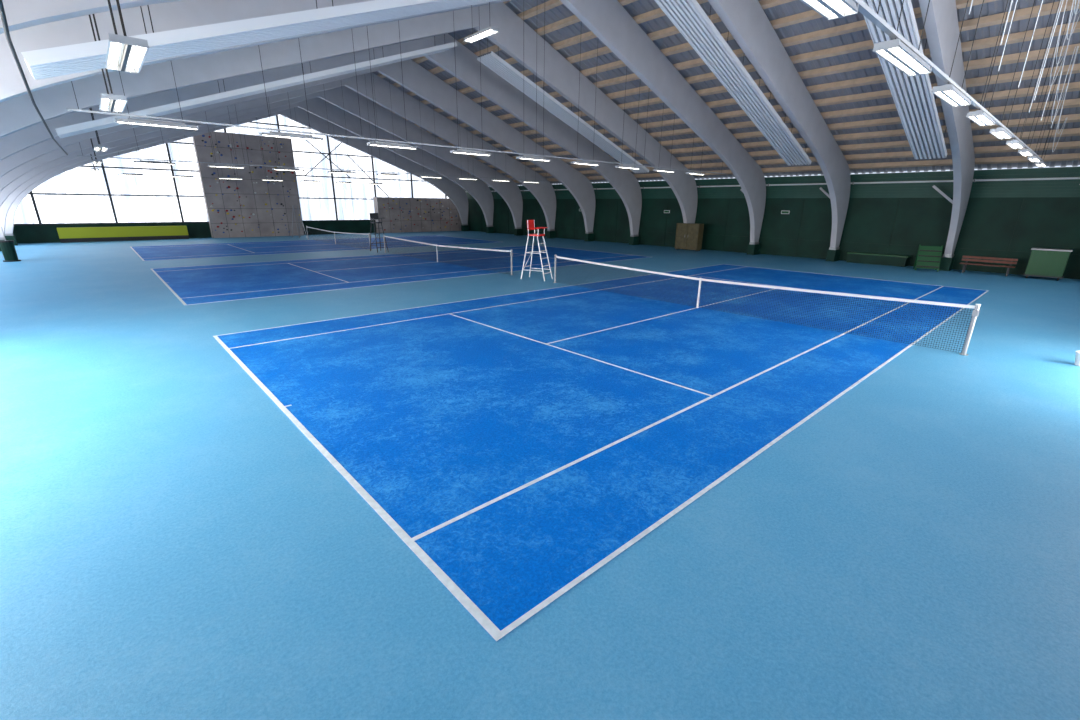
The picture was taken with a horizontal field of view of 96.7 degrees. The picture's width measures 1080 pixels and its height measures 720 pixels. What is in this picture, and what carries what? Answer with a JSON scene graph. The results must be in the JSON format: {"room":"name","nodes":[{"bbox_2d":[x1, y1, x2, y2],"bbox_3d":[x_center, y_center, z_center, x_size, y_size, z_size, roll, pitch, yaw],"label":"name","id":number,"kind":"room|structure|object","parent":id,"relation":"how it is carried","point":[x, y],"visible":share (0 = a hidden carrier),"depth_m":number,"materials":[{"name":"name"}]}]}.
{"room":"sports hall","nodes":[
{"label":"sports hall","id":0,"kind":"room"},
{"bbox_2d":[13,221,376,242],"bbox_3d":[-23.907,-12.545,45.797,38.200,1.250,0.200,-15,23,-40],"label":"wall","id":1,"kind":"structure","parent":0,"point":[23,233],"depth_m":40.61,"materials":[{"name":"green paint"}]},
{"bbox_2d":[14,114,447,224],"bbox_3d":[-23.800,-18.190,43.919,38.200,10.650,0.185,-15,23,-40],"label":"window","id":2,"kind":"structure","parent":1,"relation":"in","point":[79,195],"depth_m":39.67,"materials":[{"name":"white"}]},
{"bbox_2d":[0,231,1079,719],"bbox_3d":[-5.832,-5.487,26.866,38.600,0.200,54.400,-15,23,-40],"label":"floor","id":3,"kind":"structure","parent":0,"point":[174,545],"depth_m":4.41,"materials":[{"name":"teal carpet"}]},
{"bbox_2d":[0,227,20,261],"bbox_3d":[-26.847,-5.832,24.172,0.640,1.700,0.640,-15,23,-40],"label":"waste bin","id":4,"kind":"object","parent":3,"relation":"on","point":[7,247],"visible":1,"depth_m":24.14,"materials":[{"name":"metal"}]},
{"bbox_2d":[57,226,188,242],"bbox_3d":[-32.518,-9.959,37.835,7.800,1.050,0.720,-15,23,-40],"label":"barrier","id":5,"kind":"object","parent":3,"relation":"on","point":[129,233],"visible":1,"depth_m":37.34,"materials":[{"name":"yellow metal"}]},
{"bbox_2d":[4,107,468,245],"bbox_3d":[-22.757,-17.217,43.003,37.721,11.880,1.552,-15,23,-40],"label":"arch frame","id":6,"kind":"object","parent":3,"relation":"on","point":[452,190],"depth_m":44.25,"materials":[{"name":"white metal"}]},
{"bbox_2d":[0,97,493,250],"bbox_3d":[-19.488,-16.065,39.539,37.721,11.880,1.552,-15,23,-40],"label":"arch frame","id":7,"kind":"object","parent":3,"relation":"on","point":[477,189],"depth_m":40.47,"materials":[{"name":"white metal"}]},
{"bbox_2d":[192,131,303,237],"bbox_3d":[-25.485,-15.320,42.542,7.400,8.500,0.791,-15,23,-40],"label":"wall","id":8,"kind":"structure","parent":3,"relation":"on","point":[251,206],"depth_m":42.09,"materials":[{"name":"grey concrete"}]},
{"bbox_2d":[0,86,522,235],"bbox_3d":[-16.219,-14.914,36.076,37.721,11.880,1.552,-15,23,-40],"label":"arch frame","id":9,"kind":"object","parent":3,"relation":"on","point":[509,191],"depth_m":37.19,"materials":[{"name":"white metal"}]},
{"bbox_2d":[0,72,555,237],"bbox_3d":[-12.949,-13.762,32.613,37.721,11.880,1.552,-15,23,-40],"label":"arch frame","id":10,"kind":"object","parent":3,"relation":"on","point":[446,129],"depth_m":33.10,"materials":[{"name":"white metal"}]},
{"bbox_2d":[0,59,594,240],"bbox_3d":[-9.680,-12.610,29.149,37.721,11.880,1.552,-15,23,-40],"label":"arch frame","id":11,"kind":"object","parent":3,"relation":"on","point":[416,78],"depth_m":30.26,"materials":[{"name":"white metal"}]},
{"bbox_2d":[292,206,306,237],"bbox_3d":[-21.520,-12.265,42.625,1.257,2.727,0.758,13,22,34],"label":"chair","id":12,"kind":"object","parent":3,"relation":"on","point":[298,216],"visible":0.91,"depth_m":42.52,"materials":[{"name":"grey metal"}]},
{"bbox_2d":[132,235,496,260],"bbox_3d":[-15.538,-8.812,36.525,23.770,0.003,10.970,-15,23,-40],"label":"tennis court surface","id":13,"kind":"object","parent":3,"relation":"on","point":[190,251],"visible":0.86,"depth_m":33.44,"materials":[{"name":"blue rubber"}]},
{"bbox_2d":[130,235,498,260],"bbox_3d":[-15.538,-8.815,36.524,23.770,0.004,10.970,-15,23,-40],"label":"court lines","id":14,"kind":"object","parent":13,"relation":"on","point":[431,235],"visible":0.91,"depth_m":33.28,"materials":[{"name":"white paint"}]},
{"bbox_2d":[306,226,369,249],"bbox_3d":[-15.532,-9.340,36.355,0.160,1.106,12.958,-15,23,-40],"label":"net","id":15,"kind":"object","parent":13,"relation":"on","point":[307,229],"depth_m":35.85,"materials":[{"name":"fabric"}]},
{"bbox_2d":[0,33,641,244],"bbox_3d":[-6.410,-11.459,25.686,37.721,11.880,1.552,-15,23,-40],"label":"arch frame","id":16,"kind":"object","parent":3,"relation":"on","point":[492,86],"depth_m":24.98,"materials":[{"name":"white metal"}]},
{"bbox_2d":[0,2,697,249],"bbox_3d":[-3.141,-10.307,22.223,37.721,11.880,1.552,-15,23,-40],"label":"arch frame","id":17,"kind":"object","parent":3,"relation":"on","point":[515,37],"depth_m":17.89,"materials":[{"name":"white metal"}]},
{"bbox_2d":[369,213,387,252],"bbox_3d":[-10.400,-8.201,30.904,0.883,2.407,1.164,-15,23,-40],"label":"chair","id":18,"kind":"object","parent":3,"relation":"on","point":[373,216],"visible":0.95,"depth_m":30.77,"materials":[{"name":"grey metal"}]},
{"bbox_2d":[0,0,765,254],"bbox_3d":[0.129,-9.156,18.759,37.721,11.880,1.552,-15,23,-40],"label":"arch frame","id":19,"kind":"object","parent":3,"relation":"on","point":[608,20],"depth_m":12.72,"materials":[{"name":"white metal"}]},
{"bbox_2d":[153,245,648,304],"bbox_3d":[-5.529,-5.287,25.923,23.770,0.003,10.970,-15,23,-40],"label":"tennis court surface","id":20,"kind":"object","parent":3,"relation":"on","point":[246,278],"visible":1,"depth_m":21.99,"materials":[{"name":"blue rubber"}]},
{"bbox_2d":[151,245,648,304],"bbox_3d":[-5.529,-5.290,25.922,23.770,0.004,10.970,-15,23,-40],"label":"court lines","id":21,"kind":"object","parent":20,"relation":"on","point":[158,276],"visible":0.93,"depth_m":21.13,"materials":[{"name":"white paint"}]},
{"bbox_2d":[383,235,512,274],"bbox_3d":[-5.524,-5.815,25.753,0.160,1.106,12.958,-15,23,-40],"label":"net","id":22,"kind":"object","parent":20,"relation":"on","point":[489,250],"depth_m":24.50,"materials":[{"name":"fabric"}]},
{"bbox_2d":[373,197,460,232],"bbox_3d":[-13.339,-16.183,53.580,10.100,3.600,0.991,-15,23,-40],"label":"wall","id":23,"kind":"structure","parent":3,"relation":"on","point":[398,215],"depth_m":52.80,"materials":[{"name":"grey concrete"}]},
{"bbox_2d":[0,0,850,261],"bbox_3d":[3.331,-8.028,15.367,37.721,11.880,1.552,-15,23,-40],"label":"arch frame","id":24,"kind":"object","parent":3,"relation":"on","point":[746,21],"depth_m":18.47,"materials":[{"name":"white metal"}]},
{"bbox_2d":[521,220,552,280],"bbox_3d":[-0.094,-4.579,20.011,1.164,2.407,0.883,10,20,26],"label":"chair","id":25,"kind":"object","parent":3,"relation":"on","point":[530,223],"visible":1,"depth_m":19.88,"materials":[{"name":"white paint"}]},
{"bbox_2d":[218,264,985,640],"bbox_3d":[4.880,-1.621,14.897,23.770,0.003,10.970,-15,23,-40],"label":"tennis court surface","id":26,"kind":"object","parent":3,"relation":"on","point":[440,418],"visible":1,"depth_m":7.89,"materials":[{"name":"blue rubber"}]},
{"bbox_2d":[213,264,988,641],"bbox_3d":[4.880,-1.624,14.896,23.770,0.004,10.970,-15,23,-40],"label":"court lines","id":27,"kind":"object","parent":26,"relation":"on","point":[487,624],"visible":0.99,"depth_m":5.50,"materials":[{"name":"white paint"}]},
{"bbox_2d":[553,255,980,355],"bbox_3d":[4.885,-2.148,14.727,0.160,1.106,12.958,-15,23,-40],"label":"net","id":28,"kind":"object","parent":26,"relation":"on","point":[976,307],"depth_m":12.61,"materials":[{"name":"fabric"}]},
{"bbox_2d":[674,223,703,250],"bbox_3d":[10.596,-8.765,34.209,0.672,1.850,1.800,-15,23,-40],"label":"storage cabinet","id":29,"kind":"object","parent":3,"relation":"on","point":[689,236],"visible":0.99,"depth_m":33.90,"materials":[{"name":"brown wood"}]},
{"bbox_2d":[847,252,910,266],"bbox_3d":[18.979,-5.680,27.020,0.730,0.560,2.900,-15,23,-40],"label":"equipment box","id":30,"kind":"object","parent":3,"relation":"on","point":[853,257],"visible":1,"depth_m":26.71,"materials":[{"name":"green plastic"}]},
{"bbox_2d":[913,245,942,271],"bbox_3d":[19.679,-5.174,24.319,0.950,1.250,0.778,11,21,29],"label":"scoreboard","id":31,"kind":"object","parent":3,"relation":"on","point":[928,257],"visible":1,"depth_m":24.23,"materials":[{"name":"green plastic"}]},
{"bbox_2d":[919,0,974,270],"bbox_3d":[6.868,-6.782,11.621,37.721,11.880,1.552,-15,23,-40],"label":"arch frame","id":32,"kind":"object","parent":3,"relation":"on","point":[941,26],"depth_m":18.34,"materials":[{"name":"white metal"}]},
{"bbox_2d":[959,256,1017,275],"bbox_3d":[21.591,-4.550,23.212,0.420,0.800,2.000,-15,23,-40],"label":"bench","id":33,"kind":"object","parent":3,"relation":"on","point":[967,257],"visible":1,"depth_m":23.14,"materials":[{"name":"brown wood"}]},
{"bbox_2d":[1023,248,1072,280],"bbox_3d":[22.921,-4.335,21.709,0.680,1.340,1.280,-15,23,-40],"label":"storage cart","id":34,"kind":"object","parent":3,"relation":"on","point":[1043,262],"visible":1,"depth_m":21.47,"materials":[{"name":"green plastic"}]},
{"bbox_2d":[1074,350,1079,365],"bbox_3d":[10.982,-0.012,9.669,0.335,0.275,0.340,-15,23,-40],"label":"bucket","id":35,"kind":"object","parent":3,"relation":"on","point":[1077,357],"visible":1,"depth_m":9.69,"materials":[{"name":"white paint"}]},
{"bbox_2d":[362,0,1079,183],"bbox_3d":[-5.747,-13.701,24.214,36.664,6.970,54.000,-15,23,-40],"label":"roof","id":36,"kind":"structure","parent":0,"point":[1025,13],"depth_m":20.95,"materials":[{"name":"beige wood"}]},
{"bbox_2d":[0,0,67,154],"bbox_3d":[-10.279,-5.529,9.845,0.244,1.287,18.907,-15,23,-40],"label":"hanging cable","id":37,"kind":"object","parent":36,"relation":"hanging from","point":[2,11],"visible":1,"depth_m":6.91,"materials":[{"name":"black metal"}]},
{"bbox_2d":[55,34,456,137],"bbox_3d":[-8.802,-10.904,16.884,13.253,6.765,1.080,-15,23,-40],"label":"panel","id":38,"kind":"object","parent":36,"relation":"hanging from","point":[103,123],"visible":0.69,"depth_m":16.07,"materials":[{"name":"grey metal"}]},
{"bbox_2d":[21,0,497,79],"bbox_3d":[-2.329,-8.625,10.028,13.253,6.765,1.080,-15,23,-40],"label":"panel","id":39,"kind":"object","parent":36,"relation":"hanging from","point":[82,57],"visible":1,"depth_m":8.06,"materials":[{"name":"grey"}]},
{"bbox_2d":[77,82,543,180],"bbox_3d":[-9.686,-15.077,29.096,28.500,6.948,0.065,-15,23,-40],"label":"cable tray","id":40,"kind":"object","parent":36,"relation":"hanging from","point":[365,82],"visible":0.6,"depth_m":26.28,"materials":[{"name":"grey metal"}]},
{"bbox_2d":[66,34,725,173],"bbox_3d":[0.456,-11.505,18.353,28.500,6.948,0.065,-15,23,-40],"label":"cable tray","id":41,"kind":"object","parent":36,"relation":"hanging from","point":[68,109],"visible":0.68,"depth_m":13.99,"materials":[{"name":"grey metal"}]},
{"bbox_2d":[477,38,648,172],"bbox_3d":[2.037,-13.936,26.108,12.353,6.449,1.080,-15,23,-40],"label":"panel","id":42,"kind":"object","parent":36,"relation":"hanging from","point":[491,60],"visible":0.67,"depth_m":25.00,"materials":[{"name":"grey metal"}]},
{"bbox_2d":[654,0,811,165],"bbox_3d":[8.509,-11.656,19.252,12.353,6.449,1.080,-15,23,-40],"label":"panel","id":43,"kind":"object","parent":36,"relation":"hanging from","point":[687,16],"visible":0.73,"depth_m":18.23,"materials":[{"name":"grey metal"}]},
{"bbox_2d":[862,0,946,158],"bbox_3d":[12.045,-10.411,15.505,12.353,6.449,1.080,-15,23,-40],"label":"panel","id":44,"kind":"object","parent":36,"relation":"hanging from","point":[913,97],"visible":0.65,"depth_m":16.57,"materials":[{"name":"grey metal"}]},
{"bbox_2d":[853,0,1055,160],"bbox_3d":[9.364,-8.368,8.917,28.500,6.948,0.065,-15,23,-40],"label":"cable tray","id":45,"kind":"object","parent":36,"relation":"hanging from","point":[863,8],"visible":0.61,"depth_m":6.33,"materials":[{"name":"grey metal"}]},
{"bbox_2d":[969,0,1079,151],"bbox_3d":[12.268,-9.218,11.142,21.013,6.852,0.322,-15,23,-40],"label":"cords","id":46,"kind":"object","parent":36,"relation":"hanging from","point":[1076,12],"visible":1,"depth_m":13.60,"materials":[{"name":"white paint"}]},
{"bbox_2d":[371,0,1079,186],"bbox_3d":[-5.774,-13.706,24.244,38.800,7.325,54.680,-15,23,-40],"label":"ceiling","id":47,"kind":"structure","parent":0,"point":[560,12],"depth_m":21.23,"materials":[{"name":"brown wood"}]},
{"bbox_2d":[90,154,98,170],"bbox_3d":[-26.243,-12.269,27.979,0.360,2.294,1.570,-15,23,-40],"label":"fluorescent light","id":48,"kind":"object","parent":47,"relation":"hanging from","point":[94,168],"visible":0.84,"depth_m":27.85,"materials":[{"name":"grey"}]},
{"bbox_2d":[89,14,100,40],"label":"fluorescent light","id":49,"kind":"object","parent":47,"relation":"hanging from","point":[92,14],"depth_m":8.30,"materials":[{"name":"grey metal"}]},
{"bbox_2d":[90,138,101,163],"bbox_3d":[-20.905,-10.389,22.324,0.360,2.294,1.570,-15,23,-40],"label":"fluorescent light","id":50,"kind":"object","parent":47,"relation":"hanging from","point":[96,161],"visible":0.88,"depth_m":22.27,"materials":[{"name":"grey plastic"}]},
{"bbox_2d":[89,108,107,151],"bbox_3d":[-15.234,-8.391,16.317,0.360,2.294,1.570,-15,23,-40],"label":"fluorescent light","id":51,"kind":"object","parent":47,"relation":"hanging from","point":[99,147],"visible":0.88,"depth_m":16.29,"materials":[{"name":"grey"}]},
{"bbox_2d":[99,68,127,112],"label":"fluorescent light","id":52,"kind":"object","parent":47,"relation":"hanging from","point":[111,102],"depth_m":8.81,"materials":[{"name":"grey"}]},
{"bbox_2d":[105,0,149,72],"bbox_3d":[-5.159,-4.842,5.644,0.360,2.294,1.570,-15,23,-40],"label":"fluorescent light","id":53,"kind":"object","parent":47,"relation":"hanging from","point":[125,53],"visible":1,"depth_m":5.85,"materials":[{"name":"grey plastic"}]},
{"bbox_2d":[118,149,147,175],"bbox_3d":[-28.381,-14.423,33.026,1.570,3.251,0.260,-15,23,-40],"label":"fluorescent light","id":54,"kind":"object","parent":47,"relation":"hanging from","point":[131,174],"visible":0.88,"depth_m":33.43,"materials":[{"name":"grey"}]},
{"bbox_2d":[133,128,175,164],"bbox_3d":[-18.306,-10.874,22.353,1.570,3.251,0.260,-15,23,-40],"label":"fluorescent light","id":55,"kind":"object","parent":47,"relation":"hanging from","point":[140,161],"visible":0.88,"depth_m":22.75,"materials":[{"name":"grey plastic"}]},
{"bbox_2d":[114,62,198,129],"bbox_3d":[-9.023,-6.869,10.943,1.570,2.820,0.260,-15,23,-40],"label":"fluorescent light","id":56,"kind":"object","parent":47,"relation":"hanging from","point":[135,121],"visible":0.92,"depth_m":11.28,"materials":[{"name":"grey metal"}]},
{"bbox_2d":[168,135,197,177],"bbox_3d":[-26.179,-15.533,34.736,1.570,4.358,0.260,-15,23,-40],"label":"fluorescent light","id":57,"kind":"object","parent":47,"relation":"hanging from","point":[184,135],"visible":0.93,"depth_m":35.24,"materials":[{"name":"grey plastic"}]},
{"bbox_2d":[205,106,244,167],"bbox_3d":[-16.104,-11.985,24.063,1.570,4.358,0.260,-15,23,-40],"label":"fluorescent light","id":58,"kind":"object","parent":47,"relation":"hanging from","point":[214,165],"visible":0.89,"depth_m":24.56,"materials":[{"name":"grey"}]},
{"bbox_2d":[214,128,242,179],"bbox_3d":[-23.977,-16.644,36.446,1.570,5.464,0.260,-15,23,-40],"label":"fluorescent light","id":59,"kind":"object","parent":47,"relation":"hanging from","point":[229,128],"visible":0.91,"depth_m":37.08,"materials":[{"name":"grey plastic"}]},
{"bbox_2d":[256,120,282,180],"bbox_3d":[-21.774,-17.754,38.156,1.570,6.570,0.260,-15,23,-40],"label":"fluorescent light","id":60,"kind":"object","parent":47,"relation":"hanging from","point":[256,120],"visible":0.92,"depth_m":38.97,"materials":[{"name":"grey"}]},
{"bbox_2d":[268,97,303,170],"bbox_3d":[-13.901,-13.095,25.773,1.570,5.464,0.260,-15,23,-40],"label":"fluorescent light","id":61,"kind":"object","parent":47,"relation":"hanging from","point":[277,168],"visible":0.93,"depth_m":26.42,"materials":[{"name":"grey"}]},
{"bbox_2d":[258,38,322,140],"bbox_3d":[-6.820,-7.979,12.653,1.570,3.926,0.260,-15,23,-40],"label":"fluorescent light","id":62,"kind":"object","parent":47,"relation":"hanging from","point":[272,133],"visible":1,"depth_m":13.09,"materials":[{"name":"grey metal"}]},
{"bbox_2d":[294,107,319,181],"bbox_3d":[-19.574,-18.615,39.946,1.570,7.151,0.260,-15,23,-40],"label":"fluorescent light","id":63,"kind":"object","parent":47,"relation":"hanging from","point":[294,107],"visible":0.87,"depth_m":40.80,"materials":[{"name":"grey plastic"}]},
{"bbox_2d":[323,84,355,173],"bbox_3d":[-11.699,-14.206,27.483,1.570,6.570,0.260,-15,23,-40],"label":"fluorescent light","id":64,"kind":"object","parent":47,"relation":"hanging from","point":[332,171],"visible":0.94,"depth_m":28.16,"materials":[{"name":"grey metal"}]},
{"bbox_2d":[333,128,353,183],"bbox_3d":[-17.382,-18.673,41.996,1.570,6.045,0.260,-15,23,-40],"label":"fluorescent light","id":65,"kind":"object","parent":47,"relation":"hanging from","point":[333,128],"visible":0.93,"depth_m":42.48,"materials":[{"name":"grey"}]},
{"bbox_2d":[368,149,384,184],"bbox_3d":[-15.191,-18.730,44.046,1.570,4.939,0.260,-15,23,-40],"label":"fluorescent light","id":66,"kind":"object","parent":47,"relation":"hanging from","point":[368,149],"visible":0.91,"depth_m":44.65,"materials":[{"name":"grey"}]},
{"bbox_2d":[373,79,401,175],"bbox_3d":[-9.499,-15.066,29.273,1.570,7.151,0.260,-15,23,-40],"label":"fluorescent light","id":67,"kind":"object","parent":47,"relation":"hanging from","point":[387,174],"visible":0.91,"depth_m":30.06,"materials":[{"name":"grey"}]},
{"bbox_2d":[367,20,416,149],"bbox_3d":[-4.618,-9.090,14.363,1.570,5.033,0.260,-15,23,-40],"label":"fluorescent light","id":68,"kind":"object","parent":47,"relation":"hanging from","point":[377,143],"visible":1,"depth_m":14.92,"materials":[{"name":"grey"}]},
{"bbox_2d":[419,101,441,177],"bbox_3d":[-7.307,-15.124,31.323,1.570,6.045,0.260,-15,23,-40],"label":"fluorescent light","id":69,"kind":"object","parent":47,"relation":"hanging from","point":[427,176],"visible":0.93,"depth_m":31.96,"materials":[{"name":"grey"}]},
{"bbox_2d":[457,120,477,179],"bbox_3d":[-5.115,-15.182,33.373,1.570,4.939,0.260,-15,23,-40],"label":"fluorescent light","id":70,"kind":"object","parent":47,"relation":"hanging from","point":[468,178],"visible":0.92,"depth_m":33.92,"materials":[{"name":"grey plastic"}]},
{"bbox_2d":[450,11,490,155],"bbox_3d":[-2.415,-10.200,16.073,1.570,6.139,0.260,-15,23,-40],"label":"fluorescent light","id":71,"kind":"object","parent":47,"relation":"hanging from","point":[459,151],"visible":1,"depth_m":16.73,"materials":[{"name":"grey"}]},
{"bbox_2d":[464,2,498,42],"bbox_3d":[-1.638,-10.342,13.081,0.300,2.662,1.320,-15,23,-40],"label":"fluorescent light","id":72,"kind":"object","parent":47,"relation":"hanging from","point":[489,31],"visible":1,"depth_m":13.39,"materials":[{"name":"grey plastic"}]},
{"bbox_2d":[491,179,509,181],"bbox_3d":[-2.924,-15.240,35.423,1.570,3.833,0.260,-15,23,-40],"label":"fluorescent light","id":73,"kind":"object","parent":47,"relation":"hanging from","point":[492,179],"visible":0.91,"depth_m":35.86,"materials":[{"name":"grey"}]},
{"bbox_2d":[516,25,549,160],"bbox_3d":[-0.213,-11.292,17.789,1.570,7.205,0.260,-15,23,-40],"label":"fluorescent light","id":74,"kind":"object","parent":47,"relation":"hanging from","point":[522,156],"visible":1,"depth_m":18.73,"materials":[{"name":"grey"}]},
{"bbox_2d":[570,21,598,165],"bbox_3d":[1.980,-11.529,19.781,1.570,6.476,0.260,-15,23,-40],"label":"fluorescent light","id":75,"kind":"object","parent":47,"relation":"hanging from","point":[572,162],"visible":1,"depth_m":20.39,"materials":[{"name":"grey"}]},
{"bbox_2d":[615,71,639,168],"bbox_3d":[4.172,-11.587,21.831,1.570,5.370,0.260,-15,23,-40],"label":"fluorescent light","id":76,"kind":"object","parent":47,"relation":"hanging from","point":[620,166],"visible":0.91,"depth_m":22.31,"materials":[{"name":"grey"}]},
{"bbox_2d":[653,105,674,172],"bbox_3d":[6.364,-11.645,23.880,1.570,4.264,0.260,-15,23,-40],"label":"fluorescent light","id":77,"kind":"object","parent":47,"relation":"hanging from","point":[657,169],"visible":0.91,"depth_m":24.29,"materials":[{"name":"grey"}]},
{"bbox_2d":[685,140,704,174],"bbox_3d":[8.556,-11.703,25.930,1.570,3.158,0.260,-15,23,-40],"label":"fluorescent light","id":78,"kind":"object","parent":47,"relation":"hanging from","point":[689,172],"visible":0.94,"depth_m":26.24,"materials":[{"name":"grey plastic"}]},
{"bbox_2d":[800,0,858,20],"bbox_3d":[2.236,-4.918,3.333,1.570,4.001,0.260,-15,23,-40],"label":"fluorescent light","id":79,"kind":"object","parent":47,"relation":"hanging from","point":[829,9],"visible":1,"depth_m":4.28,"materials":[{"name":"grey plastic"}]},
{"bbox_2d":[872,0,931,75],"bbox_3d":[4.439,-6.028,5.043,1.570,5.108,0.260,-15,23,-40],"label":"fluorescent light","id":80,"kind":"object","parent":47,"relation":"hanging from","point":[894,52],"visible":1,"depth_m":5.68,"materials":[{"name":"grey"}]},
{"bbox_2d":[932,82,970,106],"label":"fluorescent light","id":81,"kind":"object","parent":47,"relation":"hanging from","point":[951,95],"depth_m":7.53,"materials":[{"name":"grey plastic"}]},
{"bbox_2d":[949,0,968,76],"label":"cord","id":82,"kind":"object","parent":47,"relation":"hanging from","point":[968,0],"depth_m":7.15,"materials":[{"name":"grey"}]},
{"bbox_2d":[962,0,983,86],"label":"cord","id":83,"kind":"object","parent":47,"relation":"hanging from","point":[983,0],"depth_m":7.75,"materials":[{"name":"grey"}]},
{"bbox_2d":[966,0,1018,125],"bbox_3d":[8.843,-8.158,8.492,1.570,7.130,0.260,-15,23,-40],"label":"fluorescent light","id":84,"kind":"object","parent":47,"relation":"hanging from","point":[979,117],"visible":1,"depth_m":9.34,"materials":[{"name":"grey"}]},
{"bbox_2d":[989,0,1041,138],"bbox_3d":[11.037,-8.396,10.484,1.570,6.401,0.260,-15,23,-40],"label":"fluorescent light","id":85,"kind":"object","parent":47,"relation":"hanging from","point":[1000,133],"visible":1,"depth_m":11.09,"materials":[{"name":"grey plastic"}]},
{"bbox_2d":[1006,0,1059,148],"bbox_3d":[13.228,-8.454,12.534,1.570,5.295,0.260,-15,23,-40],"label":"fluorescent light","id":86,"kind":"object","parent":47,"relation":"hanging from","point":[1014,144],"visible":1,"depth_m":12.89,"materials":[{"name":"grey"}]},
{"bbox_2d":[1027,73,1058,161],"bbox_3d":[17.612,-8.569,16.633,1.570,3.083,0.260,-15,23,-40],"label":"fluorescent light","id":87,"kind":"object","parent":47,"relation":"hanging from","point":[1034,158],"visible":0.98,"depth_m":16.72,"materials":[{"name":"grey"}]},
{"bbox_2d":[1018,9,1070,155],"bbox_3d":[15.420,-8.511,14.583,1.570,4.189,0.260,-15,23,-40],"label":"fluorescent light","id":88,"kind":"object","parent":47,"relation":"hanging from","point":[1025,152],"visible":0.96,"depth_m":14.75,"materials":[{"name":"grey metal"}]},
{"bbox_2d":[1035,124,1054,166],"bbox_3d":[19.803,-8.627,18.683,1.570,1.976,0.260,-15,23,-40],"label":"fluorescent light","id":89,"kind":"object","parent":47,"relation":"hanging from","point":[1039,164],"visible":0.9,"depth_m":18.72,"materials":[{"name":"grey plastic"}]},
{"bbox_2d":[461,167,1079,279],"bbox_3d":[8.474,-11.680,38.311,0.250,4.838,54.000,-15,23,-40],"label":"wall","id":90,"kind":"structure","parent":0,"point":[1002,219],"depth_m":27.48,"materials":[{"name":"green paint"}]},
{"bbox_2d":[465,177,1079,191],"bbox_3d":[8.322,-13.473,37.572,0.190,0.140,54.000,-15,23,-40],"label":"pipe","id":91,"kind":"object","parent":90,"relation":"attached to","point":[1060,178],"visible":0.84,"depth_m":26.03,"materials":[{"name":"white metal"}]}
]}

